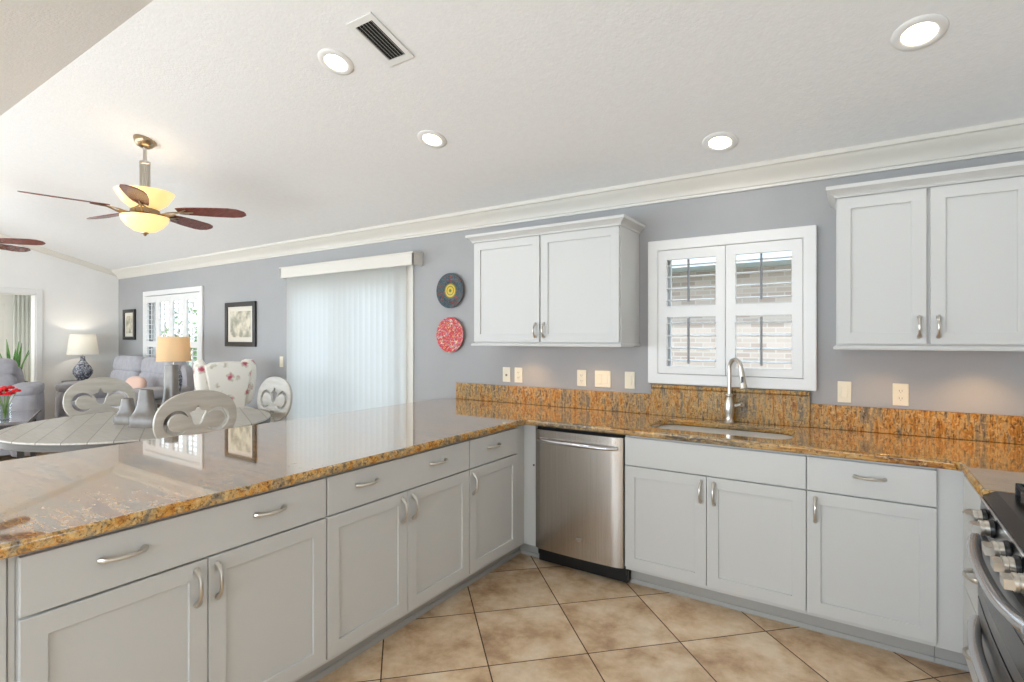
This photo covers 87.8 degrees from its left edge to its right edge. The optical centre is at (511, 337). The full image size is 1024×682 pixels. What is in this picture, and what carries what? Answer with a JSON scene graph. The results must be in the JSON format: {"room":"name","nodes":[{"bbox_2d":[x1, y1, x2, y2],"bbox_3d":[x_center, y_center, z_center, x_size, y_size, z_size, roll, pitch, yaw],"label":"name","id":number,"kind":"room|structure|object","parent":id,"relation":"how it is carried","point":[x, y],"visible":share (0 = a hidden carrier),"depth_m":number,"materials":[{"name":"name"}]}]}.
{"room":"kitchen","nodes":[
{"label":"kitchen","id":0,"kind":"room"},
{"bbox_2d":[0,294,12,358],"bbox_3d":[-9.366,0.133,8.315,0.140,2.600,3.740,0,0,33],"label":"wall","id":1,"kind":"structure","parent":0,"point":[6,299],"depth_m":9.19,"materials":[{"name":"paint"}]},
{"bbox_2d":[0,303,3,357],"bbox_3d":[-9.023,0.413,8.766,0.135,2.000,0.970,0,0,33],"label":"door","id":2,"kind":"structure","parent":1,"relation":"in","point":[1,305],"depth_m":9.17,"materials":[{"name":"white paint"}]},
{"bbox_2d":[0,243,118,419],"bbox_3d":[-7.990,-0.111,5.534,0.140,3.088,6.615,0,0,33],"label":"wall","id":3,"kind":"structure","parent":0,"point":[77,299],"depth_m":7.72,"materials":[{"name":"paint"}]},
{"bbox_2d":[0,287,42,381],"bbox_3d":[-7.048,0.378,6.943,0.160,2.110,1.385,0,0,33],"label":"trim","id":4,"kind":"structure","parent":3,"relation":"attached to","point":[36,295],"depth_m":7.44,"materials":[{"name":"white paint"}]},
{"bbox_2d":[0,233,116,276],"bbox_3d":[-7.909,-1.031,5.481,0.055,1.309,6.615,0,0,33],"label":"trim","id":5,"kind":"structure","parent":3,"relation":"attached to","point":[40,249],"depth_m":7.68,"materials":[{"name":"white paint"}]},
{"bbox_2d":[0,452,972,681],"bbox_3d":[-5.374,1.483,3.807,15.490,0.100,6.915,0,0,33],"label":"floor","id":6,"kind":"structure","parent":0,"point":[528,619],"depth_m":2.48,"materials":[{"name":"tile"}]},
{"bbox_2d":[0,556,14,681],"bbox_3d":[-1.589,0.994,1.430,0.586,0.878,0.240,0,0,33],"label":"end post","id":7,"kind":"object","parent":6,"relation":"on","point":[7,566],"visible":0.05,"depth_m":1.36,"materials":[{"name":"grey paint"}]},
{"bbox_2d":[0,339,28,381],"bbox_3d":[-7.846,0.714,8.333,0.403,1.438,0.453,0,0,33],"label":"potted plant","id":8,"kind":"object","parent":6,"relation":"on","point":[17,357],"visible":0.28,"depth_m":8.37,"materials":[{"name":"green plant"}]},
{"bbox_2d":[0,409,40,458],"bbox_3d":[-5.644,1.133,5.366,1.240,0.600,1.100,0,0,-37],"label":"coffee table","id":9,"kind":"object","parent":6,"relation":"on","point":[24,416],"visible":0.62,"depth_m":5.54,"materials":[{"name":"glass"}]},
{"bbox_2d":[0,385,20,419],"bbox_3d":[-5.154,0.660,5.400,0.197,0.346,0.232,0,0,33],"label":"flower vase","id":10,"kind":"object","parent":9,"relation":"on","point":[4,389],"visible":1,"depth_m":5.39,"materials":[{"name":"clear glass"}]},
{"bbox_2d":[0,358,44,456],"bbox_3d":[-6.354,0.832,6.332,1.160,1.161,1.030,0,0,-37],"label":"recliner","id":11,"kind":"object","parent":6,"relation":"on","point":[31,396],"visible":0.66,"depth_m":6.43,"materials":[{"name":"grey fabric"}]},
{"bbox_2d":[0,374,17,405],"bbox_3d":[-6.530,0.693,6.568,0.620,0.530,0.334,0,0,-37],"label":"cushion","id":12,"kind":"object","parent":11,"relation":"on","point":[5,379],"depth_m":6.61,"materials":[{"name":"grey fabric"}]},
{"bbox_2d":[63,377,135,415],"bbox_3d":[-3.572,0.900,4.729,0.512,1.072,0.550,0,0,33],"label":"dining chair","id":13,"kind":"object","parent":6,"relation":"on","point":[108,385],"visible":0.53,"depth_m":4.81,"materials":[{"name":"grey wood"}]},
{"bbox_2d":[55,355,193,417],"bbox_3d":[-5.072,0.822,6.960,2.150,1.143,0.870,0,0,33],"label":"sofa","id":14,"kind":"object","parent":6,"relation":"on","point":[124,366],"visible":0.3,"depth_m":6.97,"materials":[{"name":"grey fabric"}]},
{"bbox_2d":[106,370,140,396],"bbox_3d":[-5.335,0.693,7.415,0.860,0.532,0.339,0,0,33],"label":"cushion","id":15,"kind":"object","parent":14,"relation":"on","point":[123,375],"depth_m":7.26,"materials":[{"name":"grey fabric"}]},
{"bbox_2d":[125,376,146,387],"bbox_3d":[-4.623,0.613,6.514,0.340,0.275,0.158,0,0,24],"label":"throw pillow","id":16,"kind":"object","parent":14,"relation":"on","point":[134,381],"visible":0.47,"depth_m":6.46,"materials":[{"name":"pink fabric"}]},
{"bbox_2d":[139,372,163,386],"bbox_3d":[-4.600,0.693,6.930,0.860,0.532,0.339,0,0,33],"label":"cushion","id":17,"kind":"object","parent":14,"relation":"on","point":[154,379],"depth_m":6.75,"materials":[{"name":"grey fabric"}]},
{"bbox_2d":[0,407,270,452],"bbox_3d":[-2.933,1.053,4.283,1.800,0.760,1.800,0,0,33],"label":"dining table","id":18,"kind":"object","parent":6,"relation":"on","point":[86,431],"visible":0.4,"depth_m":3.81,"materials":[{"name":"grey wood"}]},
{"bbox_2d":[113,398,135,424],"bbox_3d":[-2.999,0.573,4.147,0.196,0.200,0.102,0,0,1],"label":"vase","id":19,"kind":"object","parent":18,"relation":"on","point":[127,405],"visible":0.79,"depth_m":4.11,"materials":[{"name":"grey ceramic"}]},
{"bbox_2d":[128,389,163,427],"bbox_3d":[-2.762,0.533,4.014,0.240,0.280,0.125,0,0,1],"label":"vase","id":20,"kind":"object","parent":18,"relation":"on","point":[145,410],"visible":0.8,"depth_m":3.97,"materials":[{"name":"grey ceramic"}]},
{"bbox_2d":[160,365,187,424],"bbox_3d":[-2.671,0.443,4.170,0.250,0.460,0.130,0,0,1],"label":"vase","id":21,"kind":"object","parent":18,"relation":"on","point":[171,372],"visible":0.44,"depth_m":4.13,"materials":[{"name":"silver metal"}]},
{"bbox_2d":[15,477,325,681],"bbox_3d":[-1.242,0.994,1.910,0.638,0.878,0.941,0,0,33],"label":"base cabinet","id":22,"kind":"object","parent":6,"relation":"on","point":[233,590],"visible":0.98,"depth_m":1.71,"materials":[{"name":"grey paint"}]},
{"bbox_2d":[155,399,198,407],"bbox_3d":[-3.992,1.083,6.217,0.480,0.700,0.480,0,0,33],"label":"end table","id":23,"kind":"object","parent":6,"relation":"on","point":[158,402],"visible":0.08,"depth_m":6.01,"materials":[{"name":"grey wood"}]},
{"bbox_2d":[156,337,190,393],"bbox_3d":[-3.973,0.360,6.246,0.356,0.745,0.356,0,0,33],"label":"table lamp","id":24,"kind":"object","parent":23,"relation":"on","point":[169,349],"visible":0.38,"depth_m":6.11,"materials":[{"name":"beige fabric"}]},
{"bbox_2d":[152,390,236,438],"bbox_3d":[-2.364,0.900,3.811,0.512,1.072,0.550,0,0,33],"label":"dining chair","id":25,"kind":"object","parent":6,"relation":"on","point":[187,402],"visible":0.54,"depth_m":3.66,"materials":[{"name":"grey wood"}]},
{"bbox_2d":[193,359,255,408],"bbox_3d":[-3.126,0.831,5.714,0.684,1.204,0.688,0,0,-43],"label":"chair","id":26,"kind":"object","parent":6,"relation":"on","point":[237,380],"visible":0.23,"depth_m":5.48,"materials":[{"name":"fabric"}]},
{"bbox_2d":[257,377,292,422],"bbox_3d":[-2.331,0.900,4.772,0.550,1.072,0.512,0,0,35],"label":"dining chair","id":27,"kind":"object","parent":6,"relation":"on","point":[278,384],"visible":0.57,"depth_m":4.91,"materials":[{"name":"white wood"}]},
{"bbox_2d":[311,440,468,681],"bbox_3d":[-0.725,0.994,2.693,0.638,0.878,0.934,0,0,33],"label":"base cabinet","id":28,"kind":"object","parent":6,"relation":"on","point":[397,529],"visible":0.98,"depth_m":2.46,"materials":[{"name":"grey paint"}]},
{"bbox_2d":[455,427,517,592],"bbox_3d":[-0.331,0.994,3.289,0.638,0.878,0.494,0,0,33],"label":"base cabinet","id":29,"kind":"object","parent":6,"relation":"on","point":[493,458],"visible":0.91,"depth_m":3.12,"materials":[{"name":"grey paint"}]},
{"bbox_2d":[504,425,538,561],"bbox_3d":[0.073,0.994,3.437,0.188,0.878,0.199,0,0,33],"label":"cabinet filler","id":30,"kind":"object","parent":6,"relation":"on","point":[526,453],"visible":0.78,"depth_m":3.41,"materials":[{"name":"grey paint"}]},
{"bbox_2d":[536,426,628,582],"bbox_3d":[0.539,0.997,3.424,0.598,0.872,0.668,0,0,33],"label":"dishwasher","id":31,"kind":"object","parent":6,"relation":"on","point":[580,475],"visible":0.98,"depth_m":3.17,"materials":[{"name":"silver metal"}]},
{"bbox_2d":[538,426,625,436],"bbox_3d":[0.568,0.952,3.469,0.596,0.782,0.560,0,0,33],"label":"control panel","id":32,"kind":"object","parent":31,"relation":"in","point":[541,427],"depth_m":3.22,"materials":[{"name":"black"}]},
{"bbox_2d":[625,425,807,628],"bbox_3d":[1.178,0.994,3.020,0.912,0.878,0.637,0,0,33],"label":"base cabinet","id":33,"kind":"object","parent":6,"relation":"on","point":[724,526],"visible":0.93,"depth_m":2.76,"materials":[{"name":"grey paint"}]},
{"bbox_2d":[0,398,1023,559],"bbox_3d":[0.166,0.536,2.089,4.010,0.038,3.374,0,0,33],"label":"countertop","id":34,"kind":"structure","parent":33,"relation":"on","point":[50,500],"depth_m":2.35,"materials":[{"name":"brown stone"}]},
{"bbox_2d":[724,358,746,422],"bbox_3d":[1.340,0.318,3.189,0.117,0.397,0.148,0,0,14],"label":"faucet","id":35,"kind":"object","parent":34,"relation":"on","point":[729,407],"visible":1,"depth_m":3.22,"materials":[{"name":"silver metal"}]},
{"bbox_2d":[807,455,936,662],"bbox_3d":[1.762,0.994,2.634,0.489,0.878,0.638,0,0,33],"label":"base cabinet","id":36,"kind":"object","parent":6,"relation":"on","point":[872,526],"visible":0.95,"depth_m":2.40,"materials":[{"name":"grey paint"}]},
{"bbox_2d":[934,468,969,671],"bbox_3d":[1.929,0.994,2.271,0.188,0.878,0.100,0,0,33],"label":"cabinet filler","id":37,"kind":"object","parent":6,"relation":"on","point":[948,651],"visible":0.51,"depth_m":2.26,"materials":[{"name":"grey paint"}]},
{"bbox_2d":[962,475,980,681],"bbox_3d":[1.992,0.994,1.859,0.658,0.878,0.506,0,0,33],"label":"base cabinet","id":38,"kind":"object","parent":6,"relation":"on","point":[971,498],"visible":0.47,"depth_m":2.08,"materials":[{"name":"grey paint"}]},
{"bbox_2d":[963,483,1023,681],"bbox_3d":[1.631,0.954,1.325,0.723,0.954,0.763,0,0,33],"label":"range","id":39,"kind":"object","parent":6,"relation":"on","point":[995,545],"visible":1,"depth_m":1.50,"materials":[{"name":"silver metal"}]},
{"bbox_2d":[980,491,1023,557],"bbox_3d":[1.657,0.531,1.308,0.661,0.032,0.763,0,0,33],"label":"cooktop","id":40,"kind":"object","parent":39,"relation":"in","point":[1005,510],"depth_m":1.59,"materials":[{"name":"metal"}]},
{"bbox_3d":[-6.219,1.025,7.663,0.420,0.816,0.420,0,0,33],"label":"side table","id":41,"kind":"object","parent":6,"relation":"on","visible":0},
{"bbox_2d":[66,334,98,380],"bbox_3d":[-6.201,0.284,7.681,0.370,0.665,0.370,0,0,33],"label":"table lamp","id":42,"kind":"object","parent":41,"relation":"on","point":[78,344],"visible":0.95,"depth_m":7.59,"materials":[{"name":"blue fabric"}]},
{"bbox_2d":[0,0,1023,269],"bbox_3d":[-3.484,-1.132,2.559,10.960,1.446,6.915,0,0,33],"label":"ceiling","id":43,"kind":"structure","parent":0,"point":[529,99],"depth_m":2.95,"materials":[{"name":"paint"}]},
{"bbox_2d":[0,238,45,251],"bbox_3d":[-5.447,-1.200,5.175,1.342,0.875,1.322,0,0,33],"label":"ceiling fan","id":44,"kind":"object","parent":43,"relation":"hanging from","point":[4,241],"visible":1,"depth_m":5.36,"materials":[{"name":"brown wood"}]},
{"bbox_2d":[17,134,245,235],"bbox_3d":[-2.801,-1.136,3.993,1.330,0.748,1.336,0,0,33],"label":"ceiling fan","id":45,"kind":"object","parent":43,"relation":"hanging from","point":[146,202],"visible":1,"depth_m":3.96,"materials":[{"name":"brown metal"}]},
{"bbox_2d":[317,48,353,74],"bbox_3d":[-0.942,-1.472,2.843,0.190,0.056,0.183,0,0,38],"label":"recessed light","id":46,"kind":"object","parent":43,"relation":"in","point":[335,61],"visible":1,"depth_m":2.83,"materials":[{"name":"white paint"}]},
{"bbox_2d":[346,12,413,66],"bbox_3d":[-0.650,-1.473,2.640,0.176,0.088,0.290,0,0,33],"label":"ceiling vent","id":47,"kind":"object","parent":43,"relation":"in","point":[367,27],"visible":1,"depth_m":2.63,"materials":[{"name":"white metal"}]},
{"bbox_2d":[417,130,446,147],"bbox_3d":[-0.513,-1.273,3.414,0.190,0.056,0.183,0,0,38],"label":"recessed light","id":48,"kind":"object","parent":43,"relation":"in","point":[433,139],"visible":1,"depth_m":3.40,"materials":[{"name":"white paint"}]},
{"bbox_2d":[702,132,737,151],"bbox_3d":[1.178,-1.106,3.011,0.190,0.056,0.183,0,0,38],"label":"recessed light","id":49,"kind":"object","parent":43,"relation":"in","point":[717,141],"visible":1,"depth_m":3.00,"materials":[{"name":"white paint"}]},
{"bbox_2d":[890,13,948,50],"bbox_3d":[1.650,-1.233,2.155,0.190,0.056,0.183,0,0,38],"label":"recessed light","id":50,"kind":"object","parent":43,"relation":"in","point":[922,31],"visible":1,"depth_m":2.15,"materials":[{"name":"white paint"}]},
{"bbox_2d":[119,151,1023,427],"bbox_3d":[-1.623,0.183,5.377,10.960,2.500,0.140,0,0,33],"label":"wall","id":51,"kind":"structure","parent":0,"point":[981,382],"depth_m":3.68,"materials":[{"name":"grey paint"}]},
{"bbox_2d":[123,309,135,339],"bbox_3d":[-5.768,-0.196,8.011,0.400,0.457,0.028,0,0,33],"label":"picture frame","id":52,"kind":"object","parent":51,"relation":"attached to","point":[129,316],"visible":1,"depth_m":7.99,"materials":[{"name":"black paint"}]},
{"bbox_2d":[126,316,131,332],"bbox_3d":[-5.767,-0.196,8.012,0.200,0.257,0.004,0,0,33],"label":"print","id":53,"kind":"object","parent":52,"relation":"attached to","point":[128,318],"depth_m":8.01},
{"bbox_2d":[143,286,203,368],"bbox_3d":[-4.643,0.109,7.319,1.671,1.548,0.188,0,0,33],"label":"window","id":54,"kind":"structure","parent":51,"relation":"in","point":[157,301],"depth_m":7.25,"materials":[{"name":"white paint"}]},
{"bbox_2d":[225,301,256,346],"bbox_3d":[-3.243,-0.160,6.344,0.650,0.531,0.028,0,0,33],"label":"picture frame","id":55,"kind":"object","parent":51,"relation":"attached to","point":[240,317],"visible":1,"depth_m":6.33,"materials":[{"name":"black paint"}]},
{"bbox_2d":[230,311,250,336],"bbox_3d":[-3.243,-0.160,6.345,0.430,0.311,0.004,0,0,33],"label":"print","id":56,"kind":"object","parent":55,"relation":"attached to","point":[240,321],"depth_m":6.34},
{"bbox_2d":[280,356,283,366],"bbox_3d":[-2.561,0.268,5.907,0.070,0.118,0.009,0,0,33],"label":"light switch","id":57,"kind":"object","parent":51,"relation":"attached to","point":[281,357],"visible":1,"depth_m":5.90,"materials":[{"name":"beige plastic"}]},
{"bbox_2d":[287,266,405,419],"bbox_3d":[-1.647,0.358,5.213,1.840,2.090,0.060,0,0,33],"label":"vertical blinds","id":58,"kind":"object","parent":51,"relation":"attached to","point":[346,331],"visible":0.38,"depth_m":5.18,"materials":[{"name":"plastic"}]},
{"bbox_2d":[279,251,422,278],"bbox_3d":[-1.646,-0.695,5.225,1.965,0.116,0.135,0,0,33],"label":"valance","id":59,"kind":"object","parent":51,"relation":"attached to","point":[412,257],"visible":0.97,"depth_m":5.05,"materials":[{"name":"white paint"}]},
{"bbox_2d":[406,265,413,402],"bbox_3d":[-1.635,0.368,5.359,1.860,2.130,0.124,0,0,33],"label":"door frame","id":60,"kind":"structure","parent":51,"relation":"in","point":[409,268],"depth_m":4.82,"materials":[{"name":"white paint"}]},
{"bbox_2d":[436,273,463,307],"bbox_3d":[-0.527,-0.401,4.542,0.300,0.300,0.019,0,0,33],"label":"wall plate","id":61,"kind":"object","parent":51,"relation":"attached to","point":[449,291],"visible":1,"depth_m":4.54,"materials":[{"name":"blue ceramic"}]},
{"bbox_2d":[436,317,463,351],"bbox_3d":[-0.527,-0.024,4.542,0.300,0.300,0.019,0,0,33],"label":"wall plate","id":62,"kind":"object","parent":51,"relation":"attached to","point":[449,334],"visible":1,"depth_m":4.54,"materials":[{"name":"ceramic"}]},
{"bbox_2d":[503,367,509,381],"bbox_3d":[-0.044,0.295,4.245,0.073,0.118,0.008,0,0,33],"label":"phone jack","id":63,"kind":"object","parent":51,"relation":"attached to","point":[506,370],"visible":1,"depth_m":4.24,"materials":[{"name":"beige plastic"}]},
{"bbox_2d":[515,367,522,382],"bbox_3d":[0.051,0.295,4.182,0.074,0.118,0.009,0,0,33],"label":"outlet","id":64,"kind":"object","parent":51,"relation":"attached to","point":[518,371],"visible":1,"depth_m":4.18,"materials":[{"name":"beige plastic"}]},
{"bbox_2d":[465,214,644,346],"bbox_3d":[0.279,-0.353,3.802,1.250,0.825,0.391,0,0,33],"label":"upper cabinet","id":65,"kind":"object","parent":51,"relation":"attached to","point":[571,283],"visible":1,"depth_m":3.60,"materials":[{"name":"grey paint"}]},
{"bbox_2d":[112,118,1023,278],"bbox_3d":[-1.690,-0.986,5.275,10.660,0.163,0.105,0,0,33],"label":"trim","id":66,"kind":"structure","parent":51,"relation":"attached to","point":[1002,137],"depth_m":3.43,"materials":[{"name":"white paint"}]},
{"bbox_2d":[577,370,585,385],"bbox_3d":[0.508,0.295,3.880,0.074,0.118,0.009,0,0,33],"label":"outlet","id":67,"kind":"object","parent":51,"relation":"attached to","point":[581,374],"visible":1,"depth_m":3.88,"materials":[{"name":"beige plastic"}]},
{"bbox_2d":[595,370,610,387],"bbox_3d":[0.646,0.295,3.789,0.122,0.118,0.009,0,0,33],"label":"light switch","id":68,"kind":"object","parent":51,"relation":"attached to","point":[602,378],"visible":1,"depth_m":3.78,"materials":[{"name":"beige plastic"}]},
{"bbox_2d":[625,372,634,388],"bbox_3d":[0.814,0.295,3.678,0.072,0.118,0.009,0,0,33],"label":"light switch","id":69,"kind":"object","parent":51,"relation":"attached to","point":[629,376],"visible":1,"depth_m":3.67,"materials":[{"name":"beige plastic"}]},
{"bbox_2d":[651,384,809,427],"bbox_3d":[1.326,0.414,3.317,0.932,0.206,0.045,0,0,33],"label":"backsplash","id":70,"kind":"structure","parent":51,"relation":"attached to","point":[762,406],"depth_m":3.26,"materials":[{"name":"brown stone"}]},
{"bbox_2d":[648,225,816,390],"bbox_3d":[1.358,-0.170,3.356,0.990,0.953,0.188,0,0,33],"label":"window","id":71,"kind":"structure","parent":51,"relation":"in","point":[801,240],"depth_m":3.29,"materials":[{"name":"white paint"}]},
{"bbox_2d":[456,382,1023,444],"bbox_3d":[1.147,0.449,3.452,3.875,0.136,0.020,0,0,33],"label":"backsplash","id":72,"kind":"structure","parent":51,"relation":"attached to","point":[939,424],"depth_m":2.96,"materials":[{"name":"brown stone"}]},
{"bbox_2d":[838,381,850,402],"bbox_3d":[1.866,0.305,2.984,0.066,0.118,0.009,0,0,33],"label":"light switch","id":73,"kind":"object","parent":51,"relation":"attached to","point":[844,387],"visible":1,"depth_m":2.98,"materials":[{"name":"beige plastic"}]},
{"bbox_2d":[893,383,908,405],"bbox_3d":[2.078,0.305,2.843,0.070,0.118,0.009,0,0,33],"label":"outlet","id":74,"kind":"object","parent":51,"relation":"attached to","point":[900,391],"visible":1,"depth_m":2.84,"materials":[{"name":"beige plastic"}]},
{"bbox_2d":[897,388,903,393],"bbox_3d":[2.077,0.285,2.841,0.030,0.030,0.003,0,0,33],"label":"socket","id":75,"kind":"object","parent":74,"relation":"attached to","point":[899,390],"depth_m":2.84,"materials":[{"name":"beige plastic"}]},
{"bbox_2d":[826,160,1023,350],"bbox_3d":[2.049,-0.353,2.633,0.832,0.825,0.391,0,0,33],"label":"upper cabinet","id":76,"kind":"object","parent":51,"relation":"attached to","point":[935,260],"visible":1,"depth_m":2.49,"materials":[{"name":"grey paint"}]},
{"label":"outside","id":77,"kind":"structure","parent":0,"visible":0},
{"bbox_3d":[-1.340,1.633,10.361,70.000,0.100,70.000,0,0,33],"label":"ground","id":78,"kind":"structure","parent":77,"visible":0},
{"bbox_2d":[162,303,196,386],"bbox_3d":[-8.753,0.283,14.728,1.914,2.637,1.912,0,0,33],"label":"shrub","id":79,"kind":"object","parent":78,"relation":"on","point":[190,309],"visible":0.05,"depth_m":14.48,"materials":[{"name":"green plant"}]},
{"bbox_2d":[189,330,196,364],"bbox_3d":[-7.121,0.489,13.210,1.690,2.188,1.679,0,0,-32],"label":"shrub","id":80,"kind":"object","parent":78,"relation":"on","point":[194,352],"visible":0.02,"depth_m":12.80,"materials":[{"name":"green plant"}]},
{"bbox_3d":[-8.306,0.133,7.615,2.680,2.600,3.740,0,0,33],"label":"wall","id":81,"kind":"structure","parent":0,"visible":0},
{"bbox_2d":[13,295,30,381],"bbox_3d":[-8.418,0.243,9.257,0.032,2.320,0.403,0,0,33],"label":"curtain","id":82,"kind":"object","parent":81,"relation":"hanging from","point":[21,303],"visible":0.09,"depth_m":9.19,"materials":[{"name":"white fabric"}]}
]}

